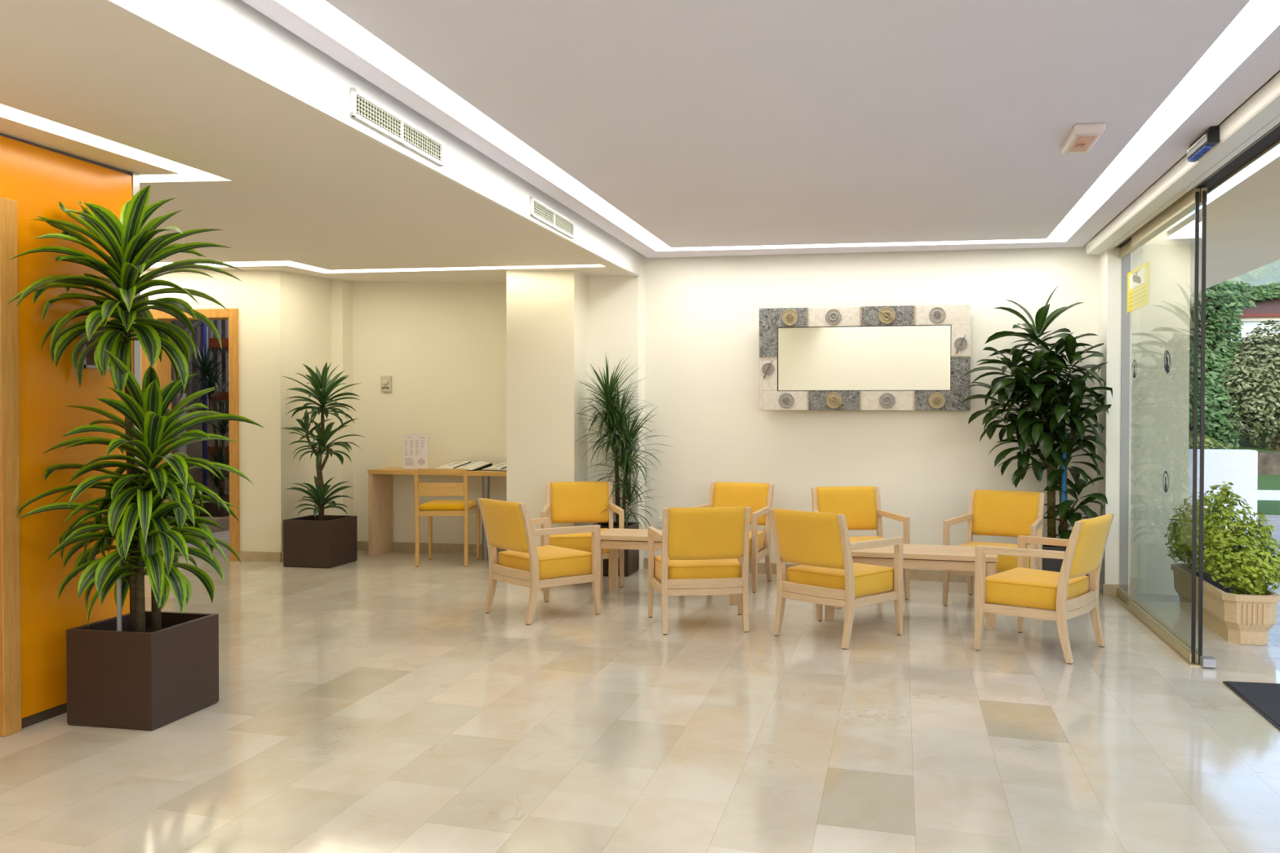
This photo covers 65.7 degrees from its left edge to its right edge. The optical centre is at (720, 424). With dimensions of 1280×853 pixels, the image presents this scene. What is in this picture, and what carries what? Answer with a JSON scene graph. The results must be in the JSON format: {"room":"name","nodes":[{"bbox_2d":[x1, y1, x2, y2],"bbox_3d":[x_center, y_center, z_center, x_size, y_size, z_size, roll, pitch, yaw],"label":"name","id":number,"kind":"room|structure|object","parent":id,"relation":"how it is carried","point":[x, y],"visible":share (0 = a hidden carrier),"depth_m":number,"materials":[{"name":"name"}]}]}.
{"room":"hotel lobby","nodes":[
{"label":"hotel lobby","id":0,"kind":"room"},
{"bbox_2d":[0,135,133,718],"bbox_3d":[-2.964,0.029,3.834,0.100,2.370,1.685,0,1,10],"label":"wall","id":1,"kind":"structure","parent":0,"point":[43,178],"depth_m":4.20,"materials":[{"name":"orange paint"}]},
{"bbox_2d":[0,196,21,737],"bbox_3d":[-3.026,0.181,3.500,0.138,2.165,1.102,0,1,10],"label":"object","id":2,"kind":"structure","parent":1,"relation":"in","point":[10,541],"depth_m":3.98,"materials":[{"name":"orange wood"}]},
{"bbox_2d":[21,702,66,728],"bbox_3d":[-2.871,1.226,4.367,0.082,0.050,0.635,0,1,10],"label":"baseboard","id":3,"kind":"structure","parent":1,"relation":"attached to","point":[35,718],"depth_m":4.18,"materials":[{"name":"brown"}]},
{"bbox_2d":[0,133,129,174],"bbox_3d":[-2.971,-1.175,3.767,0.078,0.070,1.785,0,1,10],"label":"trim","id":4,"kind":"structure","parent":1,"relation":"attached to","point":[1,134],"depth_m":4.30,"materials":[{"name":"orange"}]},
{"bbox_2d":[80,328,124,369],"bbox_3d":[-2.789,-0.350,4.465,0.013,0.200,0.240,0,1,10],"label":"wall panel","id":5,"kind":"object","parent":1,"relation":"attached to","point":[89,362],"visible":0.2,"depth_m":4.39,"materials":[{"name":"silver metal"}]},
{"bbox_2d":[85,328,109,365],"bbox_3d":[-2.793,-0.350,4.466,0.005,0.172,0.212,0,1,10],"label":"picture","id":6,"kind":"object","parent":5,"relation":"attached to","point":[90,361],"depth_m":4.40,"materials":[{"name":"brown"}]},
{"bbox_2d":[129,172,141,468],"bbox_3d":[-2.809,0.022,4.682,0.106,2.450,0.040,0,1,10],"label":"trim","id":7,"kind":"structure","parent":1,"relation":"attached to","point":[135,176],"depth_m":4.66,"materials":[{"name":"silver metal"}]},
{"bbox_2d":[170,319,228,402],"bbox_3d":[-5.228,-0.561,11.790,3.900,3.400,0.150,0,1,10],"label":"wall","id":8,"kind":"structure","parent":0,"point":[177,322],"depth_m":11.90,"materials":[{"name":"grey stone"}]},
{"bbox_2d":[171,402,229,496],"bbox_3d":[-5.726,0.309,11.726,1.650,1.140,0.180,0,1,10],"label":"wall","id":9,"kind":"structure","parent":0,"point":[193,448],"depth_m":11.70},
{"bbox_2d":[207,446,229,453],"bbox_3d":[-5.490,0.302,11.545,1.120,0.080,0.150,0,1,10],"label":"trim","id":10,"kind":"structure","parent":9,"relation":"attached to","point":[213,447],"depth_m":11.55,"materials":[{"name":"ceramic"}]},
{"bbox_2d":[211,391,228,399],"bbox_3d":[-5.489,-0.333,11.536,1.120,0.090,0.150,0,1,10],"label":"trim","id":11,"kind":"structure","parent":9,"relation":"on","point":[224,396],"depth_m":11.52,"materials":[{"name":"wood"}]},
{"bbox_2d":[140,269,331,561],"bbox_3d":[-4.980,-0.182,9.144,2.735,2.720,0.820,0,1,10],"label":"wall","id":12,"kind":"structure","parent":0,"point":[284,317],"depth_m":8.57,"materials":[{"name":"paint"}]},
{"bbox_2d":[141,308,239,560],"bbox_3d":[-4.641,0.087,8.736,0.950,2.195,0.170,0,1,10],"label":"door frame","id":13,"kind":"structure","parent":12,"relation":"in","point":[162,368],"depth_m":8.58,"materials":[{"name":"orange wood"}]},
{"bbox_2d":[238,551,281,562],"bbox_3d":[-3.992,1.146,8.560,0.400,0.085,0.014,0,1,10],"label":"baseboard","id":14,"kind":"structure","parent":12,"relation":"attached to","point":[246,556],"depth_m":8.55,"materials":[{"name":"stone"}]},
{"bbox_2d":[0,0,640,283],"bbox_3d":[-4.261,-1.222,3.983,5.983,0.293,11.150,0,1,10],"label":"ceiling","id":15,"kind":"structure","parent":0,"point":[295,183],"depth_m":4.35,"materials":[{"name":"paint"}]},
{"bbox_2d":[0,103,219,178],"bbox_3d":[-5.230,-1.208,2.080,4.715,0.198,6.660,0,1,10],"label":"light strip","id":16,"kind":"object","parent":15,"relation":"attached to","point":[186,171],"visible":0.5,"depth_m":4.20,"materials":[{"name":"white plastic"}]},
{"bbox_2d":[153,261,541,271],"bbox_3d":[-3.619,-1.333,8.252,5.622,0.172,0.786,0,1,10],"label":"light strip","id":17,"kind":"object","parent":15,"relation":"attached to","point":[250,262],"visible":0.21,"depth_m":8.23,"materials":[{"name":"white plastic"}]},
{"bbox_2d":[330,280,353,515],"bbox_3d":[-3.564,-0.170,9.218,0.215,2.700,0.150,0,1,10],"label":"wall","id":18,"kind":"structure","parent":0,"point":[341,291],"depth_m":9.15,"materials":[{"name":"paint"}]},
{"bbox_2d":[108,0,638,276],"bbox_3d":[-1.503,-1.224,3.050,0.020,0.327,10.302,0,1,9],"label":"beam","id":19,"kind":"structure","parent":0,"point":[234,32],"depth_m":3.54,"materials":[{"name":"white paint"}]},
{"bbox_2d":[350,87,444,166],"bbox_3d":[-1.318,-1.216,4.084,0.013,0.104,0.780,0,1,9],"label":"air vent","id":20,"kind":"object","parent":19,"relation":"attached to","point":[363,108],"visible":1,"depth_m":4.03,"materials":[{"name":"white metal"}]},
{"bbox_2d":[530,196,574,239],"bbox_3d":[-1.011,-1.247,5.995,0.013,0.104,0.790,0,1,9],"label":"air vent","id":21,"kind":"object","parent":19,"relation":"attached to","point":[540,211],"visible":1,"depth_m":5.96,"materials":[{"name":"white metal"}]},
{"bbox_2d":[352,281,506,544],"bbox_3d":[-2.608,-0.169,9.212,2.180,2.700,0.200,0,1,10],"label":"wall","id":22,"kind":"structure","parent":0,"point":[442,346],"depth_m":9.12,"materials":[{"name":"paint"}]},
{"bbox_2d":[381,375,391,391],"bbox_3d":[-3.110,-0.379,9.181,0.100,0.146,0.034,0,1,10],"label":"thermostat","id":23,"kind":"object","parent":22,"relation":"attached to","point":[386,380],"visible":1,"depth_m":9.17,"materials":[{"name":"beige plastic"}]},
{"bbox_2d":[281,541,506,561],"bbox_3d":[-2.741,1.141,9.064,2.253,0.085,0.676,0,1,-10],"label":"baseboard","id":24,"kind":"structure","parent":22,"relation":"attached to","point":[361,545],"depth_m":9.12,"materials":[{"name":"stone"}]},
{"bbox_2d":[506,270,587,551],"bbox_3d":[-1.347,-0.106,8.532,0.585,2.600,1.190,0,1,10],"label":"wall column","id":25,"kind":"structure","parent":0,"point":[547,310],"depth_m":7.96,"materials":[{"name":"paint"}]},
{"bbox_2d":[587,252,644,568],"bbox_3d":[-0.857,-0.152,8.300,0.470,2.700,0.230,0,1,10],"label":"wall","id":26,"kind":"structure","parent":0,"point":[615,304],"depth_m":8.19,"materials":[{"name":"paint"}]},
{"bbox_2d":[0,529,1279,852],"bbox_3d":[-2.568,1.249,4.556,10.472,0.001,15.395,0,1,10],"label":"floor","id":27,"kind":"structure","parent":0,"point":[366,704],"depth_m":4.00,"materials":[{"name":"tile"}]},
{"bbox_2d":[7,185,265,730],"bbox_3d":[-2.424,0.115,4.234,0.787,2.279,0.943,0,1,10],"label":"dracaena","id":28,"kind":"object","parent":27,"relation":"on","point":[142,669],"visible":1,"depth_m":4.16,"materials":[{"name":"green plant"}]},
{"bbox_2d":[66,610,218,730],"bbox_3d":[-2.487,1.052,4.272,0.405,0.402,0.405,0,1,10],"label":"planter","id":29,"kind":"object","parent":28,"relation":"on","point":[152,673],"depth_m":4.10,"materials":[{"name":"brown paint"}]},
{"bbox_2d":[185,497,229,533],"bbox_3d":[-6.359,0.924,10.609,2.010,0.460,1.980,0,1,10],"label":"staircase","id":30,"kind":"structure","parent":27,"relation":"on","point":[224,522],"depth_m":10.70,"materials":[{"name":"stone"}]},
{"bbox_2d":[171,319,228,453],"bbox_3d":[-6.094,-0.378,11.118,1.766,2.450,1.028,0,1,10],"label":"stair railing","id":31,"kind":"object","parent":30,"relation":"on","point":[197,325],"visible":0.06,"depth_m":11.24,"materials":[{"name":"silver metal"}]},
{"bbox_2d":[201,321,207,495],"bbox_3d":[-5.823,-0.653,11.140,0.048,3.000,0.048,0,1,10],"label":"metal post","id":32,"kind":"object","parent":30,"relation":"on","point":[203,325],"visible":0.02,"depth_m":11.13,"materials":[{"name":"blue metal"}]},
{"bbox_2d":[185,343,229,516],"bbox_3d":[-5.627,0.021,10.895,0.889,1.971,0.682,0,1,10],"label":"dracaena","id":33,"kind":"object","parent":30,"relation":"on","point":[212,508],"visible":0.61,"depth_m":10.86,"materials":[{"name":"green plant"}]},
{"bbox_2d":[205,494,229,516],"bbox_3d":[-5.509,0.897,10.892,0.220,0.220,0.220,0,1,10],"label":"planter","id":34,"kind":"object","parent":33,"relation":"on","point":[212,508],"depth_m":10.79,"materials":[{"name":"brown paint"}]},
{"bbox_2d":[280,361,364,568],"bbox_3d":[-3.411,0.329,8.400,0.663,1.725,0.673,0,1,10],"label":"dracaena","id":35,"kind":"object","parent":27,"relation":"on","point":[321,540],"visible":1,"depth_m":8.34,"materials":[{"name":"green plant"}]},
{"bbox_2d":[283,515,357,568],"bbox_3d":[-3.410,0.994,8.428,0.425,0.395,0.425,0,1,10],"label":"planter","id":36,"kind":"object","parent":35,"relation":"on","point":[310,541],"depth_m":8.24,"materials":[{"name":"brown paint"}]},
{"bbox_2d":[367,466,506,560],"bbox_3d":[-2.373,0.796,8.865,1.535,0.782,0.415,0,1,10],"label":"desk","id":37,"kind":"object","parent":27,"relation":"on","point":[380,480],"visible":0.74,"depth_m":8.89,"materials":[{"name":"brown wood"}]},
{"bbox_2d":[403,433,427,469],"bbox_3d":[-2.735,0.244,8.874,0.236,0.320,0.080,0,1,2],"label":"sign holder","id":38,"kind":"object","parent":37,"relation":"on","point":[415,446],"visible":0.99,"depth_m":8.85,"materials":[{"name":"white paper"}]},
{"bbox_2d":[404,436,425,465],"bbox_3d":[-2.738,0.240,8.852,0.185,0.255,0.001,0,1,2],"label":"print","id":39,"kind":"object","parent":38,"relation":"attached to","point":[420,460],"depth_m":8.85},
{"bbox_2d":[435,460,492,471],"bbox_3d":[-2.318,0.370,8.862,0.430,0.071,0.300,0,1,22],"label":"magazine","id":40,"kind":"object","parent":37,"relation":"on","point":[475,465],"visible":0.92,"depth_m":8.83,"materials":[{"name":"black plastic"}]},
{"bbox_2d":[480,462,506,471],"bbox_3d":[-1.867,0.372,8.770,0.430,0.071,0.300,1,1,26],"label":"magazine","id":41,"kind":"object","parent":37,"relation":"on","point":[501,466],"visible":0.42,"depth_m":8.71,"materials":[{"name":"grey paper"}]},
{"bbox_2d":[413,468,479,566],"bbox_3d":[-2.345,0.780,8.477,0.452,0.826,0.483,0,1,-1],"label":"desk chair","id":42,"kind":"object","parent":27,"relation":"on","point":[465,508],"visible":1,"depth_m":8.29,"materials":[{"name":"brown wood"}]},
{"bbox_2d":[419,500,477,511],"bbox_3d":[-2.345,0.694,8.518,0.414,0.060,0.397,0,1,-1],"label":"seat cushion","id":43,"kind":"object","parent":42,"relation":"on","point":[440,505],"depth_m":8.34,"materials":[{"name":"yellow fabric"}]},
{"bbox_2d":[477,497,600,625],"bbox_3d":[-1.196,0.850,6.384,0.589,0.750,0.607,-1,1,-44],"label":"armchair","id":44,"kind":"object","parent":27,"relation":"on","point":[508,525],"visible":1,"depth_m":6.25,"materials":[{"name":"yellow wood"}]},
{"bbox_2d":[497,545,591,579],"bbox_3d":[-1.144,0.893,6.435,0.437,0.139,0.532,-1,1,-44],"label":"seat cushion","id":45,"kind":"object","parent":44,"relation":"on","point":[551,562],"depth_m":6.29,"materials":[{"name":"yellow fabric"}]},
{"bbox_2d":[541,481,624,590],"bbox_3d":[-1.068,0.833,7.559,0.607,0.750,0.589,0,1,-11],"label":"armchair","id":46,"kind":"object","parent":27,"relation":"on","point":[566,502],"visible":0.54,"depth_m":7.73,"materials":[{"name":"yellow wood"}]},
{"bbox_2d":[549,528,618,552],"bbox_3d":[-1.054,0.878,7.488,0.532,0.139,0.437,0,1,-11],"label":"seat cushion","id":47,"kind":"object","parent":46,"relation":"on","point":[578,541],"depth_m":7.27,"materials":[{"name":"yellow fabric"}]},
{"bbox_2d":[575,355,671,576],"bbox_3d":[-0.769,0.310,7.856,0.766,1.790,0.586,0,1,10],"label":"dracaena","id":48,"kind":"object","parent":27,"relation":"on","point":[614,417],"visible":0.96,"depth_m":7.89,"materials":[{"name":"green plant"}]},
{"bbox_2d":[592,521,639,576],"bbox_3d":[-0.862,1.005,7.997,0.330,0.395,0.330,0,1,10],"label":"planter","id":49,"kind":"object","parent":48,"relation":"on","point":[631,556],"depth_m":7.89,"materials":[{"name":"brown paint"}]},
{"bbox_2d":[600,528,737,605],"bbox_3d":[-0.346,0.994,6.973,1.040,0.448,0.410,0,1,12],"label":"coffee table","id":50,"kind":"object","parent":27,"relation":"on","point":[614,540],"visible":0.37,"depth_m":6.88,"materials":[{"name":"brown wood"}]},
{"bbox_2d":[648,506,751,635],"bbox_3d":[-0.118,0.857,6.048,0.607,0.750,0.589,0,1,-9],"label":"armchair","id":51,"kind":"object","parent":27,"relation":"on","point":[705,550],"visible":1,"depth_m":5.84,"materials":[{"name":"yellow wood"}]},
{"bbox_2d":[653,555,741,581],"bbox_3d":[-0.129,0.900,6.121,0.532,0.139,0.437,0,1,-9],"label":"seat cushion","id":52,"kind":"object","parent":51,"relation":"on","point":[716,568],"depth_m":5.92,"materials":[{"name":"yellow fabric"}]},
{"bbox_2d":[690,481,773,592],"bbox_3d":[0.077,0.836,7.516,0.607,0.750,0.589,0,1,21],"label":"armchair","id":53,"kind":"object","parent":27,"relation":"on","point":[757,496],"visible":0.46,"depth_m":7.64,"materials":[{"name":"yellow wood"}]},
{"bbox_2d":[748,530,764,555],"bbox_3d":[0.051,0.881,7.448,0.532,0.139,0.437,0,1,21],"label":"seat cushion","id":54,"kind":"object","parent":53,"relation":"on","point":[760,534],"depth_m":7.35,"materials":[{"name":"yellow fabric"}]},
{"bbox_2d":[768,508,902,649],"bbox_3d":[0.650,0.862,5.779,0.607,0.750,0.589,1,1,42],"label":"armchair","id":55,"kind":"object","parent":27,"relation":"on","point":[827,574],"visible":1,"depth_m":5.63,"materials":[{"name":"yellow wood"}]},
{"bbox_2d":[786,562,893,598],"bbox_3d":[0.699,0.905,5.834,0.532,0.139,0.437,1,1,42],"label":"seat cushion","id":56,"kind":"object","parent":55,"relation":"on","point":[867,580],"depth_m":5.69,"materials":[{"name":"yellow fabric"}]},
{"bbox_2d":[811,486,910,599],"bbox_3d":[0.972,0.844,7.117,0.607,0.750,0.589,0,1,-10],"label":"armchair","id":57,"kind":"object","parent":27,"relation":"on","point":[860,506],"visible":0.34,"depth_m":7.31,"materials":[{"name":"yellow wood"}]},
{"bbox_2d":[848,536,885,542],"bbox_3d":[0.984,0.888,7.045,0.532,0.139,0.437,0,1,-10],"label":"seat cushion","id":58,"kind":"object","parent":57,"relation":"on","point":[852,539],"depth_m":7.09,"materials":[{"name":"yellow fabric"}]},
{"bbox_2d":[824,542,997,630],"bbox_3d":[1.209,1.010,6.275,1.050,0.442,0.450,0,1,14],"label":"coffee table","id":59,"kind":"object","parent":27,"relation":"on","point":[927,557],"visible":0.46,"depth_m":6.07,"materials":[{"name":"brown wood"}]},
{"bbox_2d":[942,489,1044,608],"bbox_3d":[1.910,0.850,6.788,0.607,0.750,0.589,1,1,28],"label":"armchair","id":60,"kind":"object","parent":27,"relation":"on","point":[1010,513],"visible":0.57,"depth_m":6.92,"materials":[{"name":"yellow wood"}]},
{"bbox_2d":[957,541,1030,571],"bbox_3d":[1.875,0.895,6.725,0.532,0.139,0.437,1,1,28],"label":"seat cushion","id":61,"kind":"object","parent":60,"relation":"on","point":[1004,563],"depth_m":6.50,"materials":[{"name":"yellow fabric"}]},
{"bbox_2d":[960,284,1112,576],"bbox_3d":[2.209,0.113,6.997,1.009,2.221,0.806,0,1,10],"label":"plant","id":62,"kind":"object","parent":27,"relation":"on","point":[1044,392],"visible":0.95,"depth_m":7.00,"materials":[{"name":"green plant"}]},
{"bbox_2d":[974,513,1114,664],"bbox_3d":[1.818,0.869,5.473,0.589,0.750,0.607,1,1,40],"label":"armchair","id":63,"kind":"object","parent":27,"relation":"on","point":[1068,592],"visible":1,"depth_m":5.34,"materials":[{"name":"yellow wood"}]},
{"bbox_2d":[985,567,1088,610],"bbox_3d":[1.762,0.912,5.521,0.437,0.139,0.532,1,1,40],"label":"seat cushion","id":64,"kind":"object","parent":63,"relation":"on","point":[1024,587],"depth_m":5.36,"materials":[{"name":"yellow fabric"}]},
{"bbox_2d":[1111,595,1202,666],"bbox_3d":[2.656,1.234,6.061,0.105,0.006,1.960,0,1,10],"label":"door track","id":65,"kind":"object","parent":27,"relation":"on","point":[1116,598],"depth_m":5.91,"materials":[{"name":"gold metal"}]},
{"bbox_2d":[1199,656,1216,667],"bbox_3d":[2.510,1.223,5.086,0.065,0.044,0.070,0,1,10],"label":"guide","id":66,"kind":"object","parent":27,"relation":"on","point":[1204,661],"visible":1,"depth_m":5.06,"materials":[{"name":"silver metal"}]},
{"bbox_2d":[1222,680,1279,730],"bbox_3d":[2.948,1.269,3.511,1.460,0.012,2.345,0,1,10],"label":"door mat","id":67,"kind":"object","parent":27,"relation":"on","point":[1264,698],"visible":1,"depth_m":4.52,"materials":[{"name":"black plastic"}]},
{"bbox_2d":[241,0,1279,257],"bbox_3d":[0.140,-1.297,2.779,3.377,0.086,10.315,0,1,10],"label":"ceiling","id":68,"kind":"structure","parent":0,"point":[738,124],"depth_m":3.91,"materials":[{"name":"paint"}]},
{"bbox_2d":[284,0,1279,248],"bbox_3d":[0.150,-1.295,2.825,3.067,0.037,9.548,0,1,10],"label":"light strip","id":69,"kind":"object","parent":68,"relation":"attached to","point":[1255,20],"visible":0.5,"depth_m":3.97,"materials":[{"name":"white plastic"}]},
{"bbox_2d":[1060,122,1106,154],"bbox_3d":[1.601,-1.256,4.372,0.127,0.049,0.376,0,1,10],"label":"emergency light","id":70,"kind":"object","parent":68,"relation":"attached to","point":[1082,137],"visible":1,"depth_m":4.28,"materials":[{"name":"white plastic"}]},
{"bbox_2d":[644,241,1098,576],"bbox_3d":[1.172,-0.141,7.835,3.711,2.700,0.154,0,1,15],"label":"wall","id":71,"kind":"structure","parent":0,"point":[702,313],"depth_m":7.82,"materials":[{"name":"paint"}]},
{"bbox_2d":[657,517,662,527],"bbox_3d":[-0.458,0.816,8.179,0.124,0.080,0.024,0,1,15],"label":"wall socket","id":72,"kind":"object","parent":71,"relation":"attached to","point":[660,519],"visible":0.36,"depth_m":8.18,"materials":[{"name":"white plastic"}]},
{"bbox_2d":[759,304,970,410],"bbox_3d":[1.103,-0.512,7.665,1.624,0.805,0.086,0,1,12],"label":"wall mirror","id":73,"kind":"object","parent":71,"relation":"attached to","point":[898,357],"visible":1,"depth_m":7.66,"materials":[{"name":"grey paint"}]},
{"bbox_2d":[777,325,951,390],"bbox_3d":[1.105,-0.512,7.670,1.336,0.500,0.006,0,3,12],"label":"mirror glass","id":74,"kind":"object","parent":73,"relation":"attached to","point":[811,357],"depth_m":7.66,"materials":[{"name":"white"}]},
{"bbox_2d":[644,558,1089,582],"bbox_3d":[1.086,1.167,7.789,3.560,0.085,0.014,0,1,15],"label":"baseboard","id":75,"kind":"structure","parent":71,"relation":"attached to","point":[915,574],"depth_m":7.66,"materials":[{"name":"stone"}]},
{"bbox_2d":[1096,247,1121,592],"bbox_3d":[2.824,-0.024,7.192,0.100,2.490,0.360,0,1,10],"label":"pillar","id":76,"kind":"structure","parent":71,"relation":"attached to","point":[1109,267],"depth_m":7.02,"materials":[{"name":"paint"}]},
{"bbox_2d":[1102,583,1119,596],"bbox_3d":[2.783,1.181,7.037,0.113,0.085,0.032,0,1,10],"label":"baseboard","id":77,"kind":"object","parent":76,"relation":"attached to","point":[1108,590],"visible":0.79,"depth_m":7.03,"materials":[{"name":"stone"}]},
{"bbox_2d":[1128,212,1191,596],"bbox_3d":[3.122,-0.228,7.196,0.485,2.900,0.440,0,1,10],"label":"wall","id":78,"kind":"structure","parent":0,"point":[1159,411],"depth_m":7.07,"materials":[{"name":"beige paint"}]},
{"bbox_2d":[1119,253,1130,593],"bbox_3d":[2.870,-0.011,7.012,0.055,2.470,0.038,0,1,10],"label":"trim","id":79,"kind":"structure","parent":78,"relation":"attached to","point":[1126,261],"depth_m":7.00,"materials":[{"name":"grey paint"}]},
{"bbox_2d":[1088,70,1279,241],"bbox_3d":[0.127,-1.370,2.854,4.020,0.143,10.700,0,1,10],"label":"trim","id":80,"kind":"structure","parent":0,"point":[1277,73],"depth_m":4.89,"materials":[{"name":"paint"}]},
{"bbox_2d":[1167,155,1279,294],"bbox_3d":[3.052,-1.439,2.729,1.280,0.250,18.500,0,1,10],"label":"ceiling","id":81,"kind":"structure","parent":0,"point":[1243,222],"depth_m":6.97,"materials":[{"name":"white paint"}]},
{"bbox_3d":[1.976,-0.058,2.207,0.140,2.700,9.850,0,1,10],"label":"wall","id":82,"kind":"structure","parent":0,"visible":0},
{"bbox_2d":[1116,186,1207,663],"bbox_3d":[2.662,-0.004,6.048,0.032,2.466,1.929,0,1,10],"label":"door","id":83,"kind":"structure","parent":82,"relation":"in","point":[1126,249],"depth_m":5.11,"materials":[{"name":"clear glass"}]},
{"bbox_2d":[1127,261,1148,312],"bbox_3d":[2.728,-0.894,6.465,0.006,0.270,0.580,0,1,10],"label":"notice","id":84,"kind":"object","parent":83,"relation":"attached to","point":[1137,278],"visible":1,"depth_m":6.44,"materials":[{"name":"yellow paper"}]},
{"bbox_2d":[1128,187,1199,662],"bbox_3d":[2.590,0.000,5.820,0.032,2.466,1.424,0,1,10],"label":"door","id":85,"kind":"structure","parent":82,"relation":"in","point":[1192,199],"depth_m":5.14,"materials":[{"name":"clear glass"}]},
{"bbox_2d":[1085,71,1279,254],"bbox_3d":[1.913,-1.221,2.304,0.262,0.097,9.950,0,1,10],"label":"beam","id":86,"kind":"structure","parent":82,"relation":"in","point":[1252,131],"depth_m":4.65,"materials":[{"name":"white paint"}]},
{"bbox_2d":[1186,125,1219,161],"bbox_3d":[2.128,-1.238,4.375,0.055,0.074,0.342,0,1,10],"label":"sensor","id":87,"kind":"object","parent":86,"relation":"attached to","point":[1210,138],"visible":1,"depth_m":4.29,"materials":[{"name":"black plastic"}]},
{"bbox_3d":[-5.540,-0.541,10.348,4.000,3.400,3.000,0,1,10],"label":"wall","id":88,"kind":"structure","parent":0,"visible":0},
{"bbox_2d":[208,337,228,348],"bbox_3d":[-5.487,-0.953,11.527,1.120,0.110,0.150,0,1,10],"label":"trim","id":89,"kind":"structure","parent":88,"relation":"attached to","point":[214,343],"depth_m":11.52,"materials":[{"name":"wood"}]},
{"label":"outside","id":90,"kind":"structure","parent":0,"visible":0},
{"bbox_2d":[1222,259,1279,286],"bbox_3d":[71.531,-20.319,113.790,221.954,52.401,60.000,0,1,10],"label":"sky","id":91,"kind":"structure","parent":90,"point":[1268,273],"depth_m":127.41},
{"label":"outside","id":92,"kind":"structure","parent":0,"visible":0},
{"bbox_2d":[1198,431,1279,452],"bbox_3d":[31.947,-0.861,36.044,90.000,2.560,37.650,0,1,10],"label":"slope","id":93,"kind":"structure","parent":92,"point":[1243,445],"depth_m":21.62,"materials":[{"name":"green plant"}]},
{"bbox_2d":[1188,306,1231,447],"bbox_3d":[10.197,-1.046,23.140,2.400,3.300,2.800,0,1,10],"label":"building","id":94,"kind":"structure","parent":93,"relation":"on","point":[1215,308],"depth_m":21.62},
{"bbox_2d":[1188,280,1279,449],"bbox_3d":[12.417,-1.586,22.919,7.893,4.732,2.769,0,1,-21],"label":"ivy","id":95,"kind":"object","parent":94,"relation":"attached to","point":[1226,294],"visible":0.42,"depth_m":21.19,"materials":[{"name":"green plant"}]},
{"bbox_2d":[1217,319,1279,450],"bbox_3d":[11.916,-0.817,21.106,2.557,2.845,2.368,0,1,10],"label":"round shrub","id":96,"kind":"object","parent":93,"relation":"on","point":[1256,388],"visible":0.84,"depth_m":20.68,"materials":[{"name":"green plant"}]},
{"bbox_2d":[1231,297,1279,431],"bbox_3d":[15.333,-1.746,25.527,5.150,3.850,4.250,0,1,10],"label":"house","id":97,"kind":"structure","parent":93,"relation":"on","point":[1265,310],"depth_m":23.92,"materials":[{"name":"grey"}]},
{"bbox_2d":[1239,320,1279,342],"bbox_3d":[15.055,-2.255,23.730,4.860,0.520,0.030,0,1,10],"label":"blind","id":98,"kind":"object","parent":97,"relation":"hanging from","point":[1248,326],"depth_m":24.09,"materials":[{"name":"white"}]},
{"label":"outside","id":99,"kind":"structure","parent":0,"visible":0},
{"bbox_2d":[1257,500,1279,515],"bbox_3d":[26.226,1.248,10.151,72.000,0.070,2.100,0,1,10],"label":"grass","id":100,"kind":"structure","parent":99,"point":[1265,507],"depth_m":13.46,"materials":[{"name":"green plant"}]},
{"bbox_2d":[1188,433,1239,449],"bbox_3d":[6.218,0.698,13.330,1.770,1.210,1.074,0,1,10],"label":"bush","id":101,"kind":"object","parent":100,"relation":"on","point":[1207,440],"visible":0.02,"depth_m":13.19,"materials":[{"name":"green plant"}]},
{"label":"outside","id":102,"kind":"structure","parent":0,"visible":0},
{"bbox_2d":[1257,475,1279,490],"bbox_3d":[27.163,1.175,15.316,72.000,0.070,4.200,0,1,10],"label":"lawn","id":103,"kind":"structure","parent":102,"point":[1272,482],"depth_m":18.06,"materials":[{"name":"green plant"}]},
{"bbox_2d":[1257,452,1279,475],"bbox_3d":[27.570,0.888,17.551,72.000,0.460,0.350,0,1,10],"label":"wall","id":104,"kind":"structure","parent":103,"relation":"on","point":[1268,463],"depth_m":20.33,"materials":[{"name":"stone"}]},
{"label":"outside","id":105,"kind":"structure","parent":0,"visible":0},
{"bbox_2d":[1257,489,1279,500],"bbox_3d":[26.601,1.221,12.217,72.000,0.065,2.100,0,1,10],"label":"path","id":106,"kind":"structure","parent":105,"point":[1262,495],"depth_m":15.48,"materials":[{"name":"white concrete"}]},
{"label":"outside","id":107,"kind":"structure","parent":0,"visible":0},
{"bbox_2d":[1168,515,1279,671],"bbox_3d":[24.112,1.413,-1.507,72.000,0.049,21.600,0,1,10],"label":"paving","id":108,"kind":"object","parent":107,"point":[1269,653],"depth_m":5.77,"materials":[{"name":"beige stone"}]},
{"bbox_2d":[1164,481,1279,645],"bbox_3d":[3.053,0.790,6.119,0.482,0.894,1.216,0,1,6],"label":"planter","id":109,"kind":"object","parent":108,"relation":"on","point":[1238,609],"visible":0.91,"depth_m":5.77,"materials":[{"name":"beige stone"}]},
{"bbox_2d":[1188,448,1257,547],"bbox_3d":[4.495,0.715,9.410,1.095,0.955,0.200,0,1,10],"label":"wall","id":110,"kind":"structure","parent":108,"relation":"on","point":[1239,468],"depth_m":9.25,"materials":[{"name":"white paint"}]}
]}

